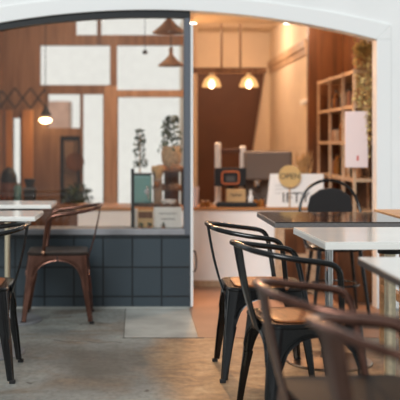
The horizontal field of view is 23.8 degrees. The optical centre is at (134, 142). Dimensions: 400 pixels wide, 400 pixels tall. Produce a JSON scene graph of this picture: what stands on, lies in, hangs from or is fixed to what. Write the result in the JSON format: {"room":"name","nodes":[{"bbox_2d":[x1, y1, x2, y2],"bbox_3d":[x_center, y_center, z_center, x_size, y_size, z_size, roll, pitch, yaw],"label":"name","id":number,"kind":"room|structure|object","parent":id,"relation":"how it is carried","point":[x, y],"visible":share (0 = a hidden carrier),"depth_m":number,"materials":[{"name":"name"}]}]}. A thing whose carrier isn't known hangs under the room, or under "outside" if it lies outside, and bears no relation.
{"room":"cafe","nodes":[
{"label":"cafe","id":0,"kind":"room"},
{"bbox_2d":[0,31,4,183],"bbox_3d":[-1.300,-0.050,7.825,0.100,2.360,2.530,0,0,0],"label":"wall","id":1,"kind":"structure","parent":0,"point":[2,113],"depth_m":8.91,"materials":[{"name":"brown wood"}]},
{"bbox_2d":[0,88,51,115],"bbox_3d":[-1.032,-0.387,8.840,0.515,0.265,0.120,0,0,0],"label":"lamp","id":2,"kind":"object","parent":1,"relation":"attached to","point":[45,112],"visible":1,"depth_m":8.84,"materials":[{"name":"black metal"}]},
{"bbox_2d":[0,236,189,306],"bbox_3d":[-0.541,0.884,6.506,1.838,0.492,0.108,0,0,0],"label":"tiled wall","id":3,"kind":"structure","parent":0,"point":[126,271],"depth_m":6.45,"materials":[{"name":"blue tile"}]},
{"bbox_2d":[16,307,189,308],"bbox_3d":[-0.541,1.124,6.453,1.838,0.012,0.018,0,0,0],"label":"trim","id":4,"kind":"structure","parent":3,"relation":"attached to","point":[17,307],"depth_m":6.45,"materials":[{"name":"metal"}]},
{"bbox_2d":[4,22,191,203],"bbox_3d":[-0.380,-0.050,9.045,1.840,2.360,0.090,0,0,0],"label":"wall","id":5,"kind":"structure","parent":0,"point":[22,46],"depth_m":9.00,"materials":[{"name":"brown wood"}]},
{"bbox_2d":[6,110,11,167],"bbox_3d":[-1.199,0.138,8.985,0.062,0.902,0.030,0,0,0],"label":"trim","id":6,"kind":"structure","parent":5,"relation":"attached to","point":[8,112],"depth_m":8.97,"materials":[{"name":"brown wood"}]},
{"bbox_2d":[22,110,32,200],"bbox_3d":[-1.021,0.138,8.985,0.104,0.902,0.030,0,0,0],"label":"trim","id":7,"kind":"structure","parent":5,"relation":"attached to","point":[27,115],"depth_m":8.97,"materials":[{"name":"brown wood"}]},
{"bbox_2d":[60,136,79,203],"bbox_3d":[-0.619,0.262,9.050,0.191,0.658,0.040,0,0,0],"label":"door","id":8,"kind":"structure","parent":5,"relation":"in","point":[68,144],"depth_m":9.03,"materials":[{"name":"dark stained wood"},{"name":"glass"}]},
{"bbox_2d":[66,153,83,170],"bbox_3d":[-0.570,0.119,8.970,0.176,0.298,0.020,0,0,0],"label":"round sign","id":9,"kind":"object","parent":5,"relation":"hanging from","point":[74,161],"visible":1,"depth_m":8.96,"materials":[{"name":"brown wood"}]},
{"bbox_2d":[97,20,100,43],"bbox_3d":[-0.342,-1.063,8.980,0.038,0.247,0.040,0,0,0],"label":"trim","id":10,"kind":"structure","parent":5,"relation":"attached to","point":[98,21],"depth_m":8.96,"materials":[{"name":"brown wood"}]},
{"bbox_2d":[104,86,116,202],"bbox_3d":[-0.233,0.029,8.985,0.124,1.140,0.030,0,0,0],"label":"trim","id":11,"kind":"structure","parent":5,"relation":"attached to","point":[110,92],"depth_m":8.97,"materials":[{"name":"brown wood"}]},
{"bbox_2d":[118,90,182,96],"bbox_3d":[0.159,-0.470,8.985,0.651,0.066,0.030,0,0,0],"label":"trim","id":12,"kind":"structure","parent":5,"relation":"attached to","point":[121,93],"depth_m":8.97,"materials":[{"name":"brown wood"}]},
{"bbox_2d":[180,24,196,202],"bbox_3d":[0.552,-0.050,9.845,0.095,2.360,1.510,0,0,0],"label":"wall partition","id":13,"kind":"structure","parent":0,"point":[194,25],"depth_m":9.09,"materials":[{"name":"beige paint"}]},
{"bbox_2d":[0,287,399,399],"bbox_3d":[0.500,1.228,2.350,15.000,0.203,16.700,0,0,0],"label":"floor","id":14,"kind":"structure","parent":0,"point":[133,368],"depth_m":5.00,"materials":[{"name":"concrete"}]},
{"bbox_2d":[0,221,30,383],"bbox_3d":[-0.772,0.759,4.651,0.516,0.743,0.540,0,0,-2],"label":"armchair","id":15,"kind":"object","parent":14,"relation":"on","point":[8,313],"visible":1,"depth_m":4.50,"materials":[{"name":"black metal"}]},
{"bbox_2d":[0,211,43,359],"bbox_3d":[-0.812,0.755,5.095,0.595,0.750,0.450,0,0,0],"label":"cafe table","id":16,"kind":"object","parent":14,"relation":"on","point":[5,216],"visible":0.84,"depth_m":5.02,"materials":[{"name":"white laminate"}]},
{"bbox_2d":[0,201,56,325],"bbox_3d":[-0.812,0.755,6.020,0.595,0.750,0.440,0,0,0],"label":"cafe table","id":17,"kind":"object","parent":14,"relation":"on","point":[4,205],"visible":0.57,"depth_m":6.00,"materials":[{"name":"white laminate"}]},
{"bbox_2d":[0,204,77,225],"bbox_3d":[-0.818,0.835,8.190,0.815,0.590,0.440,0,0,0],"label":"base cabinet","id":18,"kind":"object","parent":14,"relation":"on","point":[72,220],"visible":0.04,"depth_m":7.99,"materials":[{"name":"brown wood"}]},
{"bbox_2d":[0,167,16,200],"bbox_3d":[-1.088,0.372,8.114,0.156,0.335,0.169,0,0,28],"label":"urn","id":19,"kind":"object","parent":18,"relation":"on","point":[8,179],"visible":0.76,"depth_m":8.06,"materials":[{"name":"black"}]},
{"bbox_2d":[14,183,21,200],"bbox_3d":[-1.000,0.440,8.070,0.070,0.200,0.070,0,0,0],"label":"glass jar","id":20,"kind":"object","parent":18,"relation":"on","point":[17,188],"visible":0.7,"depth_m":8.04,"materials":[{"name":"teal glass"}]},
{"bbox_2d":[23,178,35,200],"bbox_3d":[-0.900,0.422,8.080,0.100,0.235,0.120,0,0,0],"label":"coffee grinder","id":21,"kind":"object","parent":18,"relation":"on","point":[29,192],"visible":0.77,"depth_m":8.02,"materials":[{"name":"black plastic"}]},
{"bbox_2d":[20,202,102,323],"bbox_3d":[-0.468,0.759,6.111,0.516,0.743,0.540,0,0,-2],"label":"armchair","id":22,"kind":"object","parent":14,"relation":"on","point":[77,256],"visible":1,"depth_m":5.92,"materials":[{"name":"brown metal"}]},
{"bbox_2d":[62,183,93,203],"bbox_3d":[-0.529,0.746,8.718,0.295,0.768,0.294,0,0,0],"label":"shrub","id":23,"kind":"object","parent":14,"relation":"on","point":[76,189],"visible":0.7,"depth_m":8.69,"materials":[{"name":"green plant"}]},
{"bbox_2d":[55,340,121,342],"bbox_3d":[-0.271,1.130,5.366,0.399,0.003,0.048,0,0,8],"label":"trim","id":24,"kind":"structure","parent":14,"relation":"on","point":[55,340],"depth_m":5.37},
{"bbox_2d":[123,337,203,337],"bbox_3d":[0.164,1.128,5.469,0.472,0.004,0.008,0,0,0],"label":"trim","id":25,"kind":"structure","parent":14,"relation":"on","point":[123,337],"depth_m":5.47,"materials":[{"name":"grey concrete"}]},
{"bbox_2d":[75,203,307,286],"bbox_3d":[0.510,0.818,7.660,1.960,0.625,0.520,0,0,0],"label":"counter","id":26,"kind":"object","parent":14,"relation":"on","point":[111,214],"depth_m":7.42,"materials":[{"name":"white paint"}]},
{"bbox_2d":[133,128,147,172],"bbox_3d":[0.042,0.192,7.830,0.137,0.626,0.149,0,0,0],"label":"potted plant","id":27,"kind":"object","parent":26,"relation":"on","point":[137,131],"visible":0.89,"depth_m":7.83,"materials":[{"name":"green plant"}]},
{"bbox_2d":[138,203,146,206],"bbox_3d":[0.060,0.490,7.470,0.075,0.030,0.060,0,0,0],"label":"bread loaf","id":28,"kind":"object","parent":26,"relation":"on","point":[140,204],"visible":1,"depth_m":7.45,"materials":[{"name":"brown food"}]},
{"bbox_2d":[134,173,152,206],"bbox_3d":[0.060,0.374,7.585,0.170,0.262,0.241,0,0,0],"label":"menu board","id":29,"kind":"object","parent":26,"relation":"on","point":[142,182],"visible":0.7,"depth_m":7.52,"materials":[{"name":"teal metal"}]},
{"bbox_2d":[151,166,164,203],"bbox_3d":[0.185,0.345,7.606,0.110,0.320,0.148,0,0,0],"label":"bean hopper","id":30,"kind":"object","parent":26,"relation":"on","point":[157,182],"visible":0.84,"depth_m":7.57,"materials":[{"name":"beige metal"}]},
{"bbox_2d":[155,203,162,206],"bbox_3d":[0.190,0.490,7.470,0.075,0.030,0.060,0,0,0],"label":"bread loaf","id":31,"kind":"object","parent":26,"relation":"on","point":[156,204],"visible":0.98,"depth_m":7.45,"materials":[{"name":"brown food"}]},
{"bbox_2d":[153,169,182,205],"bbox_3d":[0.270,0.355,7.660,0.242,0.300,0.162,0,0,0],"label":"display stand","id":32,"kind":"object","parent":26,"relation":"on","point":[181,190],"visible":0.51,"depth_m":7.58,"materials":[{"name":"brown wood"}]},
{"bbox_2d":[162,189,181,190],"bbox_3d":[0.270,0.379,7.660,0.240,0.012,0.160,0,0,0],"label":"shelf","id":33,"kind":"object","parent":32,"relation":"attached to","point":[162,189],"depth_m":7.58,"materials":[{"name":"brown wood"}]},
{"bbox_2d":[167,183,181,188],"bbox_3d":[0.320,0.349,7.660,0.120,0.049,0.096,0,0,0],"label":"bread loaf","id":34,"kind":"object","parent":32,"relation":"on","point":[172,185],"visible":1,"depth_m":7.63,"materials":[{"name":"brown food"}]},
{"bbox_2d":[169,165,182,170],"bbox_3d":[0.335,0.199,7.660,0.120,0.049,0.096,0,0,0],"label":"bread loaf","id":35,"kind":"object","parent":32,"relation":"on","point":[173,167],"visible":0.96,"depth_m":7.62,"materials":[{"name":"brown food"}]},
{"bbox_2d":[161,199,175,203],"bbox_3d":[0.270,0.480,7.560,0.126,0.050,0.126,0,0,0],"label":"serving bowl","id":36,"kind":"object","parent":26,"relation":"on","point":[171,201],"visible":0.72,"depth_m":7.51,"materials":[{"name":"white ceramic"}]},
{"bbox_2d":[158,115,182,203],"bbox_3d":[0.298,0.130,7.795,0.226,0.750,0.220,0,0,0],"label":"plant","id":37,"kind":"object","parent":26,"relation":"on","point":[170,155],"visible":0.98,"depth_m":7.74,"materials":[{"name":"woven wicker"},{"name":"deep green leaf"}]},
{"bbox_2d":[161,146,181,167],"bbox_3d":[0.300,0.115,7.800,0.170,0.180,0.170,0,0,0],"label":"plant pot","id":38,"kind":"object","parent":37,"relation":"on","point":[170,155],"depth_m":7.73,"materials":[{"name":"beige wicker"}]},
{"bbox_2d":[171,203,179,206],"bbox_3d":[0.320,0.490,7.470,0.075,0.030,0.060,0,0,0],"label":"bread loaf","id":39,"kind":"object","parent":26,"relation":"on","point":[173,204],"visible":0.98,"depth_m":7.45,"materials":[{"name":"brown food"}]},
{"bbox_2d":[75,203,306,209],"bbox_3d":[0.510,0.516,7.660,1.960,0.022,0.520,0,0,0],"label":"countertop","id":40,"kind":"structure","parent":26,"relation":"on","point":[106,206],"depth_m":7.40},
{"bbox_2d":[193,186,198,206],"bbox_3d":[0.475,0.426,7.500,0.072,0.158,0.072,0,0,0],"label":"paper cup","id":41,"kind":"object","parent":26,"relation":"on","point":[195,189],"visible":0.67,"depth_m":7.47,"materials":[{"name":"white"}]},
{"bbox_2d":[200,200,204,206],"bbox_3d":[0.535,0.480,7.460,0.040,0.050,0.040,0,0,0],"label":"jar","id":42,"kind":"object","parent":26,"relation":"on","point":[202,203],"visible":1,"depth_m":7.45,"materials":[{"name":"orange glass"}]},
{"bbox_2d":[205,200,209,206],"bbox_3d":[0.575,0.480,7.490,0.040,0.050,0.040,0,0,0],"label":"jar","id":43,"kind":"object","parent":26,"relation":"on","point":[207,203],"visible":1,"depth_m":7.47,"materials":[{"name":"orange glass"}]},
{"bbox_2d":[213,142,245,203],"bbox_3d":[0.787,0.250,7.800,0.285,0.510,0.080,0,0,0],"label":"tap tower","id":44,"kind":"object","parent":26,"relation":"on","point":[218,150],"visible":0.62,"depth_m":7.78,"materials":[{"name":"white metal"}]},
{"bbox_2d":[214,168,245,188],"bbox_3d":[0.770,0.352,7.660,0.256,0.305,0.120,0,0,0],"label":"screen","id":45,"kind":"object","parent":44,"relation":"attached to","point":[228,177],"visible":0.75,"depth_m":7.62,"materials":[{"name":"black plastic"}]},
{"bbox_2d":[215,201,256,206],"bbox_3d":[0.800,0.485,7.465,0.320,0.040,0.110,0,0,0],"label":"drip tray","id":46,"kind":"object","parent":26,"relation":"on","point":[218,203],"visible":0.91,"depth_m":7.41,"materials":[{"name":"black plastic"}]},
{"bbox_2d":[226,189,245,201],"bbox_3d":[0.795,0.415,7.458,0.150,0.100,0.074,0,0,0],"label":"kraft box","id":47,"kind":"object","parent":46,"relation":"on","point":[232,195],"visible":1,"depth_m":7.42,"materials":[{"name":"brown cardboard"}]},
{"bbox_2d":[248,190,252,201],"bbox_3d":[0.915,0.438,7.470,0.040,0.135,0.040,0,0,0],"label":"squeeze bottle","id":48,"kind":"object","parent":46,"relation":"on","point":[250,197],"visible":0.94,"depth_m":7.46,"materials":[{"name":"white plastic"}]},
{"bbox_2d":[259,198,263,206],"bbox_3d":[1.000,0.470,7.470,0.046,0.070,0.046,0,0,0],"label":"jar","id":49,"kind":"object","parent":26,"relation":"on","point":[261,201],"visible":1,"depth_m":7.45,"materials":[{"name":"orange glass"}]},
{"bbox_2d":[243,151,291,205],"bbox_3d":[1.080,0.285,7.710,0.380,0.440,0.301,0,0,0],"label":"coffee machine","id":50,"kind":"object","parent":26,"relation":"on","point":[259,165],"visible":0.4,"depth_m":7.62,"materials":[{"name":"grey metal"}]},
{"bbox_2d":[278,165,300,206],"bbox_3d":[1.215,0.340,7.418,0.176,0.331,0.024,0,0,0],"label":"sign","id":51,"kind":"object","parent":26,"relation":"on","point":[289,176],"visible":1,"depth_m":7.41,"materials":[{"name":"brown wood"}]},
{"bbox_2d":[266,174,323,206],"bbox_3d":[1.260,0.374,7.469,0.450,0.262,0.082,0,0,0],"label":"menu board","id":52,"kind":"object","parent":26,"relation":"on","point":[278,194],"visible":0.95,"depth_m":7.43,"materials":[{"name":"white paper"}]},
{"bbox_2d":[295,150,313,173],"bbox_3d":[1.364,0.280,7.612,0.129,0.450,0.115,0,0,35],"label":"bouquet","id":53,"kind":"object","parent":26,"relation":"on","point":[301,162],"visible":0.61,"depth_m":7.61,"materials":[{"name":"plant"}]},
{"bbox_2d":[204,221,314,382],"bbox_3d":[0.602,0.759,4.670,0.516,0.743,0.540,0,0,0],"label":"armchair","id":54,"kind":"object","parent":14,"relation":"on","point":[232,303],"visible":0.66,"depth_m":4.48,"materials":[{"name":"black metal"}]},
{"bbox_2d":[274,228,315,293],"bbox_3d":[1.220,0.860,7.195,0.276,0.540,0.266,0,0,0],"label":"crate","id":55,"kind":"object","parent":14,"relation":"on","point":[286,236],"visible":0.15,"depth_m":7.31,"materials":[{"name":"brown wood"}]},
{"bbox_2d":[229,239,366,399],"bbox_3d":[0.645,0.759,3.776,0.517,0.743,0.540,0,0,-9],"label":"armchair","id":56,"kind":"object","parent":14,"relation":"on","point":[290,328],"visible":0.59,"depth_m":3.63,"materials":[{"name":"black metal"}]},
{"bbox_2d":[252,278,399,399],"bbox_3d":[0.590,0.756,2.608,0.516,0.749,0.540,0,0,-5],"label":"armchair","id":57,"kind":"object","parent":14,"relation":"on","point":[365,386],"visible":0.81,"depth_m":2.63,"materials":[{"name":"brown metal"}]},
{"bbox_2d":[257,212,399,371],"bbox_3d":[1.001,0.755,4.875,0.658,0.750,0.670,0,0,0],"label":"cafe table","id":58,"kind":"object","parent":14,"relation":"on","point":[275,219],"visible":0.56,"depth_m":4.79,"materials":[{"name":"black metal"}]},
{"bbox_2d":[298,179,369,312],"bbox_3d":[1.325,0.689,6.262,0.434,0.885,0.443,0,0,0],"label":"bistro chair","id":59,"kind":"object","parent":14,"relation":"on","point":[328,199],"visible":0.59,"depth_m":6.41,"materials":[{"name":"black painted metal"}]},
{"bbox_2d":[316,250,371,302],"bbox_3d":[1.597,0.830,7.390,0.395,0.600,1.440,0,0,0],"label":"base cabinet","id":60,"kind":"object","parent":14,"relation":"on","point":[342,259],"visible":0.12,"depth_m":6.68,"materials":[{"name":"brown wood"}]},
{"bbox_2d":[317,69,371,211],"bbox_3d":[1.669,0.000,7.420,0.218,1.060,1.344,0,0,0],"label":"shelf","id":61,"kind":"object","parent":60,"relation":"on","point":[362,187],"visible":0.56,"depth_m":7.31,"materials":[{"name":"brown wood"}]},
{"bbox_2d":[333,128,338,140],"bbox_3d":[1.640,-0.067,7.644,0.068,0.106,0.068,0,0,0],"label":"jar","id":62,"kind":"object","parent":61,"relation":"on","point":[336,130],"visible":0.59,"depth_m":7.62,"materials":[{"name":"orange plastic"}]},
{"bbox_2d":[333,91,339,107],"bbox_3d":[1.640,-0.346,7.670,0.069,0.144,0.069,0,0,0],"label":"bottle","id":63,"kind":"object","parent":61,"relation":"on","point":[336,100],"visible":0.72,"depth_m":7.64,"materials":[{"name":"orange glass"}]},
{"bbox_2d":[333,154,340,174],"bbox_3d":[1.640,0.172,7.661,0.059,0.168,0.059,0,0,0],"label":"bottle","id":64,"kind":"object","parent":61,"relation":"on","point":[336,161],"visible":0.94,"depth_m":7.64,"materials":[{"name":"orange glass"}]},
{"bbox_2d":[339,120,341,140],"bbox_3d":[1.640,-0.099,7.474,0.052,0.169,0.052,0,0,0],"label":"bottle","id":65,"kind":"object","parent":61,"relation":"on","point":[340,127],"visible":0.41,"depth_m":7.46,"materials":[{"name":"orange glass"}]},
{"bbox_2d":[345,91,347,105],"bbox_3d":[1.640,-0.340,7.344,0.063,0.131,0.063,0,0,0],"label":"jar","id":66,"kind":"object","parent":61,"relation":"on","point":[345,91],"visible":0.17,"depth_m":7.32,"materials":[{"name":"black plastic"}]},
{"bbox_2d":[347,89,352,105],"bbox_3d":[1.640,-0.341,7.177,0.057,0.133,0.057,0,0,0],"label":"jar","id":67,"kind":"object","parent":61,"relation":"on","point":[349,93],"visible":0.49,"depth_m":7.15,"materials":[{"name":"glass"}]},
{"bbox_2d":[347,168,352,176],"bbox_3d":[1.640,0.198,7.189,0.058,0.117,0.058,0,0,0],"label":"jar","id":68,"kind":"object","parent":61,"relation":"on","point":[348,169],"visible":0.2,"depth_m":7.17,"materials":[{"name":"black plastic"}]},
{"bbox_2d":[345,108,367,167],"bbox_3d":[1.575,-0.046,6.737,0.160,0.442,0.061,0,0,0],"label":"sign","id":69,"kind":"object","parent":61,"relation":"hanging from","point":[356,148],"visible":1,"depth_m":6.71,"materials":[{"name":"white"}]},
{"bbox_2d":[356,168,362,177],"bbox_3d":[1.640,0.168,6.918,0.057,0.176,0.057,0,0,0],"label":"bottle","id":70,"kind":"object","parent":61,"relation":"on","point":[359,171],"visible":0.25,"depth_m":6.89,"materials":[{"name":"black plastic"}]},
{"bbox_2d":[351,38,371,157],"bbox_3d":[1.653,-0.350,6.805,0.219,0.877,0.256,0,0,0],"label":"plant","id":71,"kind":"object","parent":61,"relation":"hanging from","point":[361,56],"visible":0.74,"depth_m":6.73,"materials":[{"name":"green plant"}]},
{"bbox_2d":[293,227,399,374],"bbox_3d":[1.066,0.755,3.950,0.688,0.750,0.640,0,0,-1],"label":"cafe table","id":72,"kind":"object","parent":14,"relation":"on","point":[386,240],"visible":0.88,"depth_m":3.93,"materials":[{"name":"white laminate"}]},
{"bbox_2d":[304,314,399,399],"bbox_3d":[0.648,0.756,2.053,0.516,0.749,0.540,0,0,-14],"label":"armchair","id":73,"kind":"object","parent":14,"relation":"on","point":[333,339],"visible":1,"depth_m":1.99,"materials":[{"name":"brown metal"}]},
{"bbox_2d":[358,257,399,286],"bbox_3d":[1.081,0.755,2.825,0.678,0.750,0.650,0,0,0],"label":"cafe table","id":74,"kind":"object","parent":14,"relation":"on","point":[387,268],"visible":1,"depth_m":2.93,"materials":[{"name":"white laminate"}]},
{"bbox_2d":[374,209,399,348],"bbox_3d":[1.680,0.755,5.090,0.620,0.750,0.660,0,0,0],"label":"wooden table","id":75,"kind":"object","parent":14,"relation":"on","point":[395,213],"visible":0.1,"depth_m":5.27,"materials":[{"name":"brown wood"}]},
{"bbox_2d":[0,0,399,307],"bbox_3d":[0.500,-0.870,6.505,9.000,4.000,0.110,0,0,0],"label":"wall","id":76,"kind":"structure","parent":0,"point":[383,11],"depth_m":6.45,"materials":[{"name":"white paint"}]},
{"bbox_2d":[0,10,189,235],"bbox_3d":[-0.541,-0.135,6.494,1.838,1.545,0.092,0,0,0],"label":"window","id":77,"kind":"structure","parent":76,"relation":"in","point":[132,14],"depth_m":6.45,"materials":[{"name":"black metal"}]},
{"bbox_2d":[190,25,196,306],"bbox_3d":[0.404,0.155,6.830,0.047,1.930,0.740,0,0,0],"label":"door","id":78,"kind":"structure","parent":76,"relation":"in","point":[191,26],"depth_m":6.46,"materials":[{"name":"white paint"}]},
{"bbox_2d":[0,0,390,308],"bbox_3d":[0.094,0.061,6.443,3.308,2.138,0.014,0,0,0],"label":"trim","id":79,"kind":"structure","parent":76,"relation":"attached to","point":[372,29],"depth_m":6.44,"materials":[{"name":"white paint"}]},
{"bbox_2d":[180,19,279,31],"bbox_3d":[0.500,-1.280,8.630,3.800,0.100,4.140,0,0,0],"label":"ceiling","id":80,"kind":"structure","parent":0,"point":[200,27],"depth_m":10.06,"materials":[{"name":"beige paint"}]},
{"bbox_2d":[40,25,50,122],"bbox_3d":[-0.840,-0.710,8.850,0.112,1.050,0.112,0,0,0],"label":"globe lamp","id":81,"kind":"object","parent":80,"relation":"hanging from","point":[43,120],"visible":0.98,"depth_m":8.85,"materials":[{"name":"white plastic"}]},
{"bbox_2d":[152,19,182,34],"bbox_3d":[0.270,-1.052,7.500,0.270,0.356,0.270,0,0,0],"label":"cone pendant","id":82,"kind":"object","parent":80,"relation":"hanging from","point":[168,27],"visible":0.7,"depth_m":7.45,"materials":[{"name":"beige metal"}]},
{"bbox_2d":[157,35,182,66],"bbox_3d":[0.305,-0.941,8.000,0.230,0.578,0.230,0,0,0],"label":"cone pendant","id":83,"kind":"object","parent":80,"relation":"hanging from","point":[170,61],"visible":0.94,"depth_m":7.97,"materials":[{"name":"beige metal"}]},
{"bbox_2d":[193,24,266,87],"bbox_3d":[0.760,-0.843,7.850,0.660,0.775,0.160,0,0,0],"label":"pendant light","id":84,"kind":"object","parent":80,"relation":"hanging from","point":[211,81],"visible":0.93,"depth_m":7.82,"materials":[{"name":"brown wood"}]},
{"bbox_2d":[197,32,269,150],"bbox_3d":[1.075,-0.050,10.550,1.150,2.360,0.100,0,0,0],"label":"wall","id":85,"kind":"structure","parent":0,"point":[255,46],"depth_m":10.50,"materials":[{"name":"beige paint"}]},
{"bbox_2d":[197,73,263,202],"bbox_3d":[1.020,0.155,10.480,0.840,1.950,0.040,0,0,0],"label":"wall panel","id":86,"kind":"object","parent":85,"relation":"attached to","point":[227,114],"visible":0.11,"depth_m":10.46,"materials":[{"name":"brown wood"}]},
{"bbox_2d":[190,13,283,23],"bbox_3d":[1.150,-1.077,6.940,1.500,0.305,0.760,0,0,0],"label":"lintel","id":87,"kind":"object","parent":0,"point":[200,18],"depth_m":7.13,"materials":[{"name":"beige paint"}]},
{"bbox_2d":[270,24,306,171],"bbox_3d":[1.550,-0.050,9.370,0.100,2.360,2.260,0,0,0],"label":"wall","id":88,"kind":"structure","parent":0,"point":[288,84],"depth_m":9.23,"materials":[{"name":"beige paint"}]},
{"bbox_2d":[268,39,306,73],"bbox_3d":[1.488,-0.838,9.370,0.025,0.135,2.260,0,0,0],"label":"trim","id":89,"kind":"structure","parent":88,"relation":"attached to","point":[299,50],"depth_m":9.10,"materials":[{"name":"brown wood"}]},
{"bbox_2d":[300,99,306,104],"bbox_3d":[1.485,-0.360,8.330,0.030,0.044,0.180,0,0,0],"label":"light switch","id":90,"kind":"object","parent":88,"relation":"attached to","point":[304,101],"visible":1,"depth_m":8.24,"materials":[{"name":"white plastic"}]},
{"bbox_2d":[307,27,342,188],"bbox_3d":[1.700,-0.050,8.200,0.400,2.360,0.080,0,0,0],"label":"wall","id":91,"kind":"structure","parent":0,"point":[324,48],"depth_m":8.16,"materials":[{"name":"brown wood"}]},
{"bbox_2d":[343,34,371,72],"bbox_3d":[1.850,-0.050,7.360,0.100,2.360,1.600,0,0,0],"label":"wall","id":92,"kind":"structure","parent":0,"point":[348,42],"depth_m":7.96,"materials":[{"name":"brown wood"}]},
{"bbox_3d":[-0.542,0.880,6.715,1.835,0.500,0.310,0,0,0],"label":"wall","id":93,"kind":"structure","parent":0,"visible":0},
{"bbox_2d":[11,226,182,227],"bbox_3d":[-0.542,0.618,6.725,1.835,0.025,0.330,0,0,0],"label":"window sill","id":94,"kind":"structure","parent":93,"relation":"on","point":[18,226],"depth_m":6.76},
{"bbox_2d":[131,169,133,226],"bbox_3d":[-0.017,0.395,6.800,0.024,0.420,0.024,0,0,0],"label":"post","id":95,"kind":"object","parent":94,"relation":"on","point":[132,170],"visible":1,"depth_m":6.79,"materials":[{"name":"black metal"}]},
{"bbox_2d":[134,208,137,226],"bbox_3d":[0.000,0.540,6.830,0.040,0.130,0.040,0,0,0],"label":"paper roll","id":96,"kind":"object","parent":94,"relation":"on","point":[135,209],"visible":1,"depth_m":6.81,"materials":[{"name":"white paper"}]},
{"bbox_2d":[138,210,152,227],"bbox_3d":[0.075,0.542,6.769,0.110,0.125,0.082,0,0,0],"label":"price card","id":97,"kind":"object","parent":94,"relation":"on","point":[144,216],"visible":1,"depth_m":6.73,"materials":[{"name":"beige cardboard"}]},
{"bbox_2d":[154,207,181,226],"bbox_3d":[0.235,0.532,6.771,0.200,0.145,0.009,0,0,0],"label":"price card","id":98,"kind":"object","parent":94,"relation":"on","point":[171,216],"visible":1,"depth_m":6.77,"materials":[{"name":"white paper"}]},
{"label":"outside","id":99,"kind":"structure","parent":0,"visible":0},
{"bbox_3d":[0.000,1.235,20.350,24.000,0.190,19.300,0,0,0],"label":"ground","id":100,"kind":"structure","parent":99,"visible":0},
{"bbox_2d":[49,101,71,127],"bbox_3d":[-1.105,0.290,12.650,0.490,1.680,0.500,0,0,0],"label":"pier","id":101,"kind":"structure","parent":100,"relation":"on","point":[61,111],"depth_m":12.40,"materials":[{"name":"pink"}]},
{"bbox_2d":[14,19,181,202],"bbox_3d":[0.000,-1.870,16.150,14.000,6.000,0.300,0,0,0],"label":"window","id":102,"kind":"structure","parent":100,"relation":"on","point":[65,65],"depth_m":16.00,"materials":[{"name":"white glass"}]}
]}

